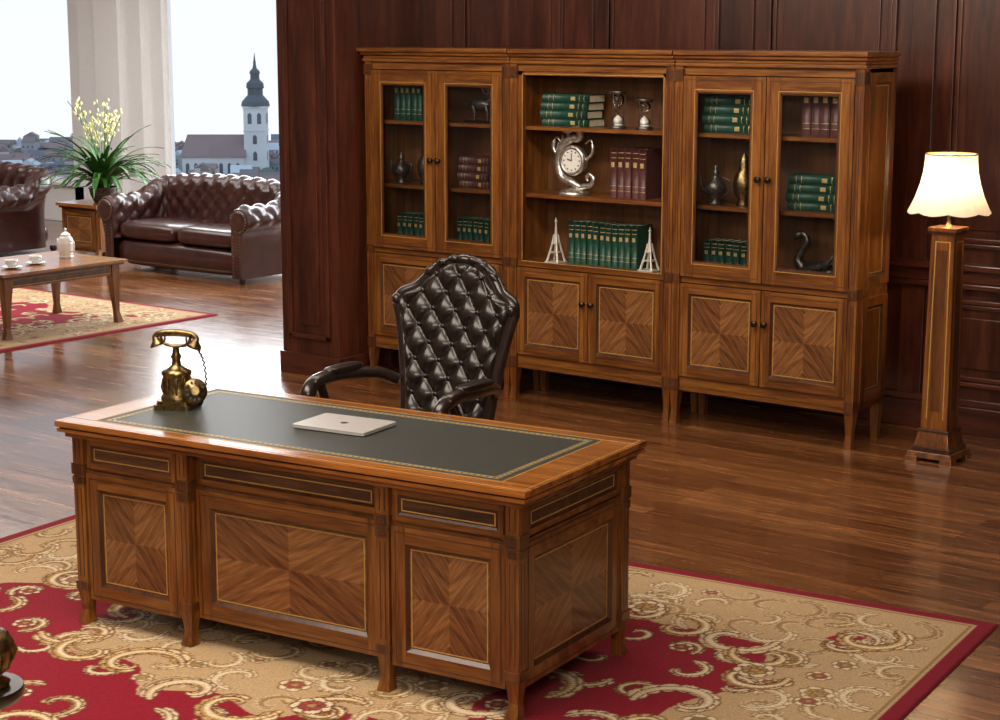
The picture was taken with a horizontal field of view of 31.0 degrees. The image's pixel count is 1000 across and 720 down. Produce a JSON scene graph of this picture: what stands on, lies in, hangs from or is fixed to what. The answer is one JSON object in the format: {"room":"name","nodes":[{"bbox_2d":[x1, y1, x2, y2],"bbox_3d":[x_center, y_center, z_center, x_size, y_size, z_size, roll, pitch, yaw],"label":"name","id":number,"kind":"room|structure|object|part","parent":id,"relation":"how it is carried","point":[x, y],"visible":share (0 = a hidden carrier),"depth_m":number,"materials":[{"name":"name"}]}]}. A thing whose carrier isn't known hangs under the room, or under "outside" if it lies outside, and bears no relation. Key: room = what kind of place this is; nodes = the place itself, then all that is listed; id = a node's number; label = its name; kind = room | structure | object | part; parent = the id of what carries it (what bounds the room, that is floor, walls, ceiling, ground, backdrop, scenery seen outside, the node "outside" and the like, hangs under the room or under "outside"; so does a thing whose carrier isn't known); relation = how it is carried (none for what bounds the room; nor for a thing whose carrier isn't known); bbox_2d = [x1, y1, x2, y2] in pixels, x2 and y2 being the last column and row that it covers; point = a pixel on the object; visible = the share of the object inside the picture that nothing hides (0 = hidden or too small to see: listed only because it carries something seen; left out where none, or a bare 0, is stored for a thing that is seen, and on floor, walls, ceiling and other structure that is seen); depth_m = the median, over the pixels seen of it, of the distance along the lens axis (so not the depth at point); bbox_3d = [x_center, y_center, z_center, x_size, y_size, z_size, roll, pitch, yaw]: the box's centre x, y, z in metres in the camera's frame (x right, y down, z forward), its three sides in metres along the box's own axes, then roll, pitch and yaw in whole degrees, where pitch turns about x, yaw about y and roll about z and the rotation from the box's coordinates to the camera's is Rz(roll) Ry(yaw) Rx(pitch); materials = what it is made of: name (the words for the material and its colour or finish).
{"room":"office","nodes":[
{"label":"office","id":0,"kind":"room"},
{"bbox_2d":[45,0,169,220],"bbox_3d":[-2.954,-2.925,18.858,12.000,3.300,0.260,8,13,37],"label":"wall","id":1,"kind":"structure","parent":0,"point":[117,48],"depth_m":19.64,"materials":[{"name":"white fabric"}]},
{"bbox_2d":[51,176,74,181],"bbox_3d":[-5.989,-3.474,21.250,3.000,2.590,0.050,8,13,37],"label":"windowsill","id":2,"kind":"structure","parent":1,"relation":"in","point":[56,177],"depth_m":20.74,"materials":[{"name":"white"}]},
{"bbox_2d":[164,0,175,174],"bbox_3d":[-1.340,-2.821,17.718,5.650,2.590,0.050,8,13,37],"label":"window","id":3,"kind":"structure","parent":1,"relation":"in","point":[167,8],"depth_m":19.42,"materials":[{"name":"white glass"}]},
{"bbox_2d":[276,0,436,375],"bbox_3d":[-0.865,-1.604,11.710,0.519,3.300,1.170,8,13,37],"label":"wall pier","id":4,"kind":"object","parent":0,"point":[320,69],"depth_m":11.34,"materials":[{"name":"brown wood"}]},
{"bbox_2d":[0,220,999,719],"bbox_3d":[-3.662,0.637,8.938,23.600,0.100,17.650,8,13,37],"label":"floor","id":5,"kind":"structure","parent":0,"point":[744,491],"depth_m":9.18,"materials":[{"name":"brown wood"}]},
{"bbox_2d":[0,161,56,252],"bbox_3d":[-5.400,-1.569,18.185,2.154,0.878,0.868,8,13,37],"label":"armchair","id":6,"kind":"object","parent":5,"relation":"on","point":[22,206],"visible":0.99,"depth_m":17.63,"materials":[{"name":"leather"}]},
{"bbox_3d":[-5.401,-1.363,18.222,1.886,0.460,0.808,8,13,37],"label":"seat and feet","id":7,"kind":"part","parent":6,"relation":"part of","materials":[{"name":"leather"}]},
{"bbox_2d":[56,199,104,255],"bbox_3d":[-3.915,-1.293,17.679,0.600,0.520,0.600,8,13,37],"label":"side table","id":8,"kind":"object","parent":5,"relation":"on","point":[81,219],"visible":0.41,"depth_m":17.42,"materials":[{"name":"brown wood"}]},
{"bbox_2d":[32,97,170,202],"bbox_3d":[-3.863,-2.029,17.424,1.322,1.016,1.348,-4,11,-18],"label":"plant","id":9,"kind":"object","parent":8,"relation":"on","point":[104,170],"visible":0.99,"depth_m":17.41,"materials":[{"name":"green plant"}]},
{"bbox_2d":[0,287,217,351],"bbox_3d":[-4.789,-0.363,14.039,4.200,0.010,3.100,8,13,37],"label":"floral rug","id":10,"kind":"object","parent":5,"relation":"on","point":[33,322],"visible":0.9,"depth_m":13.81,"materials":[{"name":"fabric"}]},
{"bbox_2d":[0,251,127,340],"bbox_3d":[-3.476,-0.490,13.383,0.840,0.476,1.140,8,13,37],"label":"coffee table","id":11,"kind":"object","parent":10,"relation":"on","point":[56,270],"visible":0.98,"depth_m":13.25,"materials":[{"name":"brown wood"}]},
{"bbox_2d":[0,259,21,268],"bbox_3d":[-3.524,-0.692,12.998,0.156,0.062,0.156,8,13,37],"label":"tea cup","id":12,"kind":"object","parent":11,"relation":"on","point":[10,263],"visible":1,"depth_m":12.97,"materials":[{"name":"white ceramic"}]},
{"bbox_2d":[25,255,45,264],"bbox_3d":[-3.413,-0.736,13.236,0.156,0.062,0.156,8,13,37],"label":"tea cup","id":13,"kind":"object","parent":11,"relation":"on","point":[34,259],"visible":1,"depth_m":13.20,"materials":[{"name":"white ceramic"}]},
{"bbox_2d":[56,228,74,257],"bbox_3d":[-3.276,-0.884,13.591,0.121,0.225,0.182,-4,11,-20],"label":"teapot","id":14,"kind":"object","parent":11,"relation":"on","point":[65,243],"visible":1,"depth_m":13.55,"materials":[{"name":"white ceramic"}]},
{"bbox_2d":[97,173,281,284],"bbox_3d":[-2.682,-1.233,16.369,2.024,0.878,0.868,8,13,37],"label":"sofa","id":15,"kind":"object","parent":5,"relation":"on","point":[218,223],"visible":0.91,"depth_m":16.25,"materials":[{"name":"leather"}]},
{"bbox_3d":[-2.683,-1.028,16.405,1.756,0.460,0.808,8,13,37],"label":"seat and feet","id":16,"kind":"part","parent":15,"relation":"part of","materials":[{"name":"leather"}]},
{"bbox_2d":[356,47,540,396],"bbox_3d":[-0.311,-0.884,11.176,1.177,2.077,0.390,8,13,37],"label":"bookcase","id":17,"kind":"object","parent":5,"relation":"on","point":[449,77],"visible":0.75,"depth_m":11.14,"materials":[{"name":"brown wood"}]},
{"bbox_2d":[390,151,412,182],"bbox_3d":[-0.622,-1.212,11.327,0.150,0.198,0.116,0,10,1],"label":"ewer","id":18,"kind":"object","parent":17,"relation":"in","point":[401,170],"visible":1,"depth_m":11.30,"materials":[{"name":"grey metal"}]},
{"bbox_2d":[394,85,422,120],"bbox_3d":[-0.529,-1.636,11.243,0.226,0.273,0.161,8,13,37],"label":"books","id":19,"kind":"object","parent":17,"relation":"on","point":[408,100],"visible":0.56,"depth_m":11.19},
{"bbox_2d":[397,211,423,235],"bbox_3d":[-0.521,-0.824,11.387,0.226,0.212,0.161,8,13,37],"label":"books","id":20,"kind":"object","parent":17,"relation":"in","point":[411,223],"visible":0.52,"depth_m":11.32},
{"bbox_2d":[417,147,423,183],"bbox_3d":[-0.463,-1.231,11.251,0.110,0.264,0.110,8,13,37],"label":"urn","id":21,"kind":"object","parent":17,"relation":"in","point":[420,167],"visible":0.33,"depth_m":11.22,"materials":[{"name":"grey metal"}]},
{"bbox_3d":[-0.313,-1.862,10.996,1.174,0.087,0.390,8,13,37],"label":"cornice","id":22,"kind":"part","parent":17,"relation":"part of","materials":[{"name":"brown wood"}]},
{"bbox_2d":[457,155,489,188],"bbox_3d":[-0.113,-1.149,11.007,0.256,0.190,0.163,8,13,37],"label":"book stack","id":23,"kind":"object","parent":17,"relation":"in","point":[474,170],"visible":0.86,"depth_m":10.95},
{"bbox_2d":[457,216,489,241],"bbox_3d":[-0.124,-0.768,11.086,0.248,0.212,0.161,8,13,37],"label":"books","id":24,"kind":"object","parent":17,"relation":"in","point":[476,228],"visible":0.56,"depth_m":11.02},
{"bbox_2d":[464,88,489,123],"bbox_3d":[-0.108,-1.558,10.886,0.255,0.250,0.070,8,13,37],"label":"figurine","id":25,"kind":"object","parent":17,"relation":"on","point":[480,104],"visible":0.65,"depth_m":10.87,"materials":[{"name":"brown metal"}]},
{"bbox_2d":[0,515,997,719],"bbox_3d":[-0.725,1.054,6.371,4.050,0.010,3.300,6,12,31],"label":"floral rug","id":26,"kind":"object","parent":5,"relation":"on","point":[700,646],"visible":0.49,"depth_m":6.29,"materials":[{"name":"carpet"}]},
{"bbox_2d":[0,672,25,710],"bbox_3d":[-1.367,1.095,4.765,0.260,0.490,0.260,8,13,37],"label":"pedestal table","id":27,"kind":"object","parent":26,"relation":"on","point":[14,691],"visible":0.93,"depth_m":4.69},
{"bbox_2d":[0,627,17,689],"bbox_3d":[-1.339,0.778,4.710,0.158,0.155,0.158,8,13,37],"label":"jar","id":28,"kind":"object","parent":27,"relation":"on","point":[8,648],"visible":1,"depth_m":4.69,"materials":[{"name":"gold metal"}]},
{"bbox_2d":[55,383,646,719],"bbox_3d":[-0.560,0.630,6.508,2.000,0.773,0.838,6,12,31],"label":"executive desk","id":29,"kind":"object","parent":26,"relation":"on","point":[493,553],"visible":0.98,"depth_m":6.17,"materials":[{"name":"brown wood"}]},
{"bbox_2d":[150,329,207,410],"bbox_3d":[-1.208,0.031,6.803,0.228,0.299,0.146,2,11,11],"label":"telephone","id":30,"kind":"object","parent":29,"relation":"on","point":[181,392],"visible":1,"depth_m":6.77,"materials":[{"name":"gold metal"}]},
{"bbox_2d":[293,413,395,436],"bbox_3d":[-0.561,0.233,6.491,0.310,0.015,0.220,6,12,29],"label":"laptop","id":31,"kind":"object","parent":29,"relation":"on","point":[326,422],"visible":1,"depth_m":6.46,"materials":[{"name":"metal"}]},
{"bbox_2d":[300,253,519,419],"bbox_3d":[-0.319,0.239,7.237,0.722,1.277,0.687,7,13,34],"label":"chair","id":32,"kind":"object","parent":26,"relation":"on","point":[456,324],"visible":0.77,"depth_m":7.33,"materials":[{"name":"leather"}]},
{"bbox_2d":[507,48,705,421],"bbox_3d":[0.604,-0.755,10.481,1.139,2.077,0.390,8,13,37],"label":"bookcase","id":33,"kind":"object","parent":5,"relation":"on","point":[601,322],"visible":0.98,"depth_m":10.50,"materials":[{"name":"brown wood"}]},
{"bbox_2d":[544,218,567,263],"bbox_3d":[0.330,-0.707,10.615,0.100,0.268,0.100,8,13,37],"label":"figurine","id":34,"kind":"object","parent":33,"relation":"in","point":[555,239],"visible":1,"depth_m":10.61,"materials":[{"name":"metal"}]},
{"bbox_2d":[540,93,605,127],"bbox_3d":[0.426,-1.462,10.538,0.346,0.186,0.183,8,13,37],"label":"book stack","id":35,"kind":"object","parent":33,"relation":"in","point":[558,109],"visible":1,"depth_m":10.46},
{"bbox_2d":[551,126,595,195],"bbox_3d":[0.432,-1.171,10.509,0.190,0.415,0.270,-4,11,-19],"label":"mantel clock","id":36,"kind":"object","parent":33,"relation":"on","point":[572,160],"visible":0.99,"depth_m":10.49,"materials":[{"name":"silver metal"}]},
{"bbox_3d":[0.525,-1.085,10.316,1.035,1.115,0.028,8,13,37],"label":"frame","id":37,"kind":"part","parent":33,"relation":"part of","materials":[{"name":"brown wood"}]},
{"bbox_3d":[0.604,-1.734,10.300,1.133,0.087,0.390,8,13,37],"label":"cornice","id":38,"kind":"part","parent":33,"relation":"part of","materials":[{"name":"brown wood"}]},
{"bbox_2d":[568,219,651,268],"bbox_3d":[0.638,-0.680,10.510,0.480,0.248,0.171,8,13,37],"label":"books","id":39,"kind":"object","parent":33,"relation":"in","point":[591,242],"visible":0.98,"depth_m":10.43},
{"bbox_2d":[609,91,626,128],"bbox_3d":[0.674,-1.429,10.295,0.104,0.210,0.104,8,13,37],"label":"hourglass","id":40,"kind":"object","parent":33,"relation":"on","point":[617,122],"visible":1,"depth_m":10.28,"materials":[{"name":"grey metal"}]},
{"bbox_2d":[610,146,660,199],"bbox_3d":[0.775,-1.074,10.329,0.246,0.288,0.171,8,13,37],"label":"books","id":41,"kind":"object","parent":33,"relation":"in","point":[635,172],"visible":1,"depth_m":10.27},
{"bbox_2d":[635,99,653,129],"bbox_3d":[0.817,-1.389,10.190,0.104,0.170,0.104,8,13,37],"label":"hourglass","id":42,"kind":"object","parent":33,"relation":"on","point":[644,122],"visible":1,"depth_m":10.17,"materials":[{"name":"grey metal"}]},
{"bbox_2d":[637,228,659,271],"bbox_3d":[0.852,-0.631,10.251,0.100,0.253,0.100,8,13,37],"label":"figurine","id":43,"kind":"object","parent":33,"relation":"in","point":[649,249],"visible":0.97,"depth_m":10.25,"materials":[{"name":"metal"}]},
{"bbox_2d":[669,49,900,450],"bbox_3d":[1.515,-0.627,9.789,1.165,2.077,0.390,8,13,37],"label":"bookcase","id":44,"kind":"object","parent":5,"relation":"on","point":[764,329],"visible":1,"depth_m":9.65,"materials":[{"name":"brown wood"}]},
{"bbox_2d":[699,165,730,204],"bbox_3d":[1.187,-0.969,9.951,0.128,0.220,0.167,-3,11,-15],"label":"ewer","id":45,"kind":"object","parent":44,"relation":"in","point":[715,187],"visible":1,"depth_m":9.92,"materials":[{"name":"grey metal"}]},
{"bbox_2d":[703,238,746,264],"bbox_3d":[1.285,-0.565,10.016,0.278,0.202,0.161,8,13,37],"label":"books","id":46,"kind":"object","parent":44,"relation":"in","point":[730,251],"visible":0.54,"depth_m":9.96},
{"bbox_2d":[702,95,749,133],"bbox_3d":[1.295,-1.346,9.877,0.326,0.198,0.183,8,13,37],"label":"book stack","id":47,"kind":"object","parent":44,"relation":"on","point":[722,113],"visible":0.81,"depth_m":9.82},
{"bbox_2d":[733,152,748,205],"bbox_3d":[1.338,-0.994,9.880,0.124,0.294,0.124,8,13,37],"label":"urn","id":48,"kind":"object","parent":44,"relation":"in","point":[740,182],"visible":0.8,"depth_m":9.84,"materials":[{"name":"gold metal"}]},
{"bbox_3d":[1.516,-1.606,9.607,1.162,0.087,0.390,8,13,37],"label":"cornice","id":49,"kind":"part","parent":44,"relation":"part of","materials":[{"name":"brown wood"}]},
{"bbox_2d":[785,173,835,212],"bbox_3d":[1.718,-0.894,9.628,0.336,0.190,0.183,8,13,37],"label":"book stack","id":50,"kind":"object","parent":44,"relation":"in","point":[815,192],"visible":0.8,"depth_m":9.58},
{"bbox_2d":[793,231,832,272],"bbox_3d":[1.696,-0.544,9.668,0.269,0.287,0.240,8,13,37],"label":"sculpture","id":51,"kind":"object","parent":44,"relation":"in","point":[826,265],"visible":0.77,"depth_m":9.67,"materials":[{"name":"grey metal"}]},
{"bbox_2d":[801,96,837,137],"bbox_3d":[1.732,-1.328,9.531,0.220,0.288,0.170,8,13,37],"label":"books","id":52,"kind":"object","parent":44,"relation":"on","point":[819,113],"visible":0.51,"depth_m":9.48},
{"bbox_2d":[904,152,990,466],"bbox_3d":[2.272,-0.265,9.205,0.415,1.576,0.415,8,13,37],"label":"floor lamp","id":53,"kind":"object","parent":5,"relation":"on","point":[950,184],"visible":1,"depth_m":9.15,"materials":[{"name":"brown wood"}]},
{"bbox_3d":[2.272,-0.891,9.089,0.415,0.303,0.415,8,13,37],"label":"lamp shade","id":54,"kind":"part","parent":53,"relation":"part of","materials":[{"name":"beige fabric"}]},
{"bbox_2d":[436,0,999,402],"bbox_3d":[3.894,-1.051,8.716,11.750,3.300,0.172,8,13,37],"label":"wall","id":55,"kind":"structure","parent":0,"point":[948,68],"depth_m":9.96,"materials":[{"name":"brown wood"}]},
{"bbox_2d":[522,368,999,438],"bbox_3d":[4.061,0.520,8.770,11.200,0.190,0.035,8,13,37],"label":"baseboard","id":56,"kind":"structure","parent":55,"relation":"attached to","point":[979,418],"depth_m":10.09,"materials":[{"name":"brown wood"}]},
{"bbox_2d":[888,257,999,292],"bbox_3d":[4.054,-0.237,8.619,11.200,0.135,0.060,8,13,37],"label":"trim","id":57,"kind":"structure","parent":55,"relation":"attached to","point":[902,271],"depth_m":9.88,"materials":[{"name":"brown wood"}]},
{"label":"outside","id":58,"kind":"structure","parent":0,"visible":0},
{"label":"ground","id":59,"kind":"structure","parent":58,"visible":0},
{"bbox_2d":[0,132,279,181],"bbox_3d":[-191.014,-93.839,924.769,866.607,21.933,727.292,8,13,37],"label":"city skyline","id":60,"kind":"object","parent":59,"relation":"on","point":[25,151],"visible":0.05,"depth_m":1049.95,"materials":[{"name":"tile"}]},
{"bbox_2d":[180,54,269,174],"bbox_3d":[-150.993,-132.805,992.388,49.000,73.000,18.000,0,10,0],"label":"church","id":61,"kind":"structure","parent":59,"relation":"on","point":[251,147],"depth_m":988.75,"materials":[{"name":"paint"}]}
]}

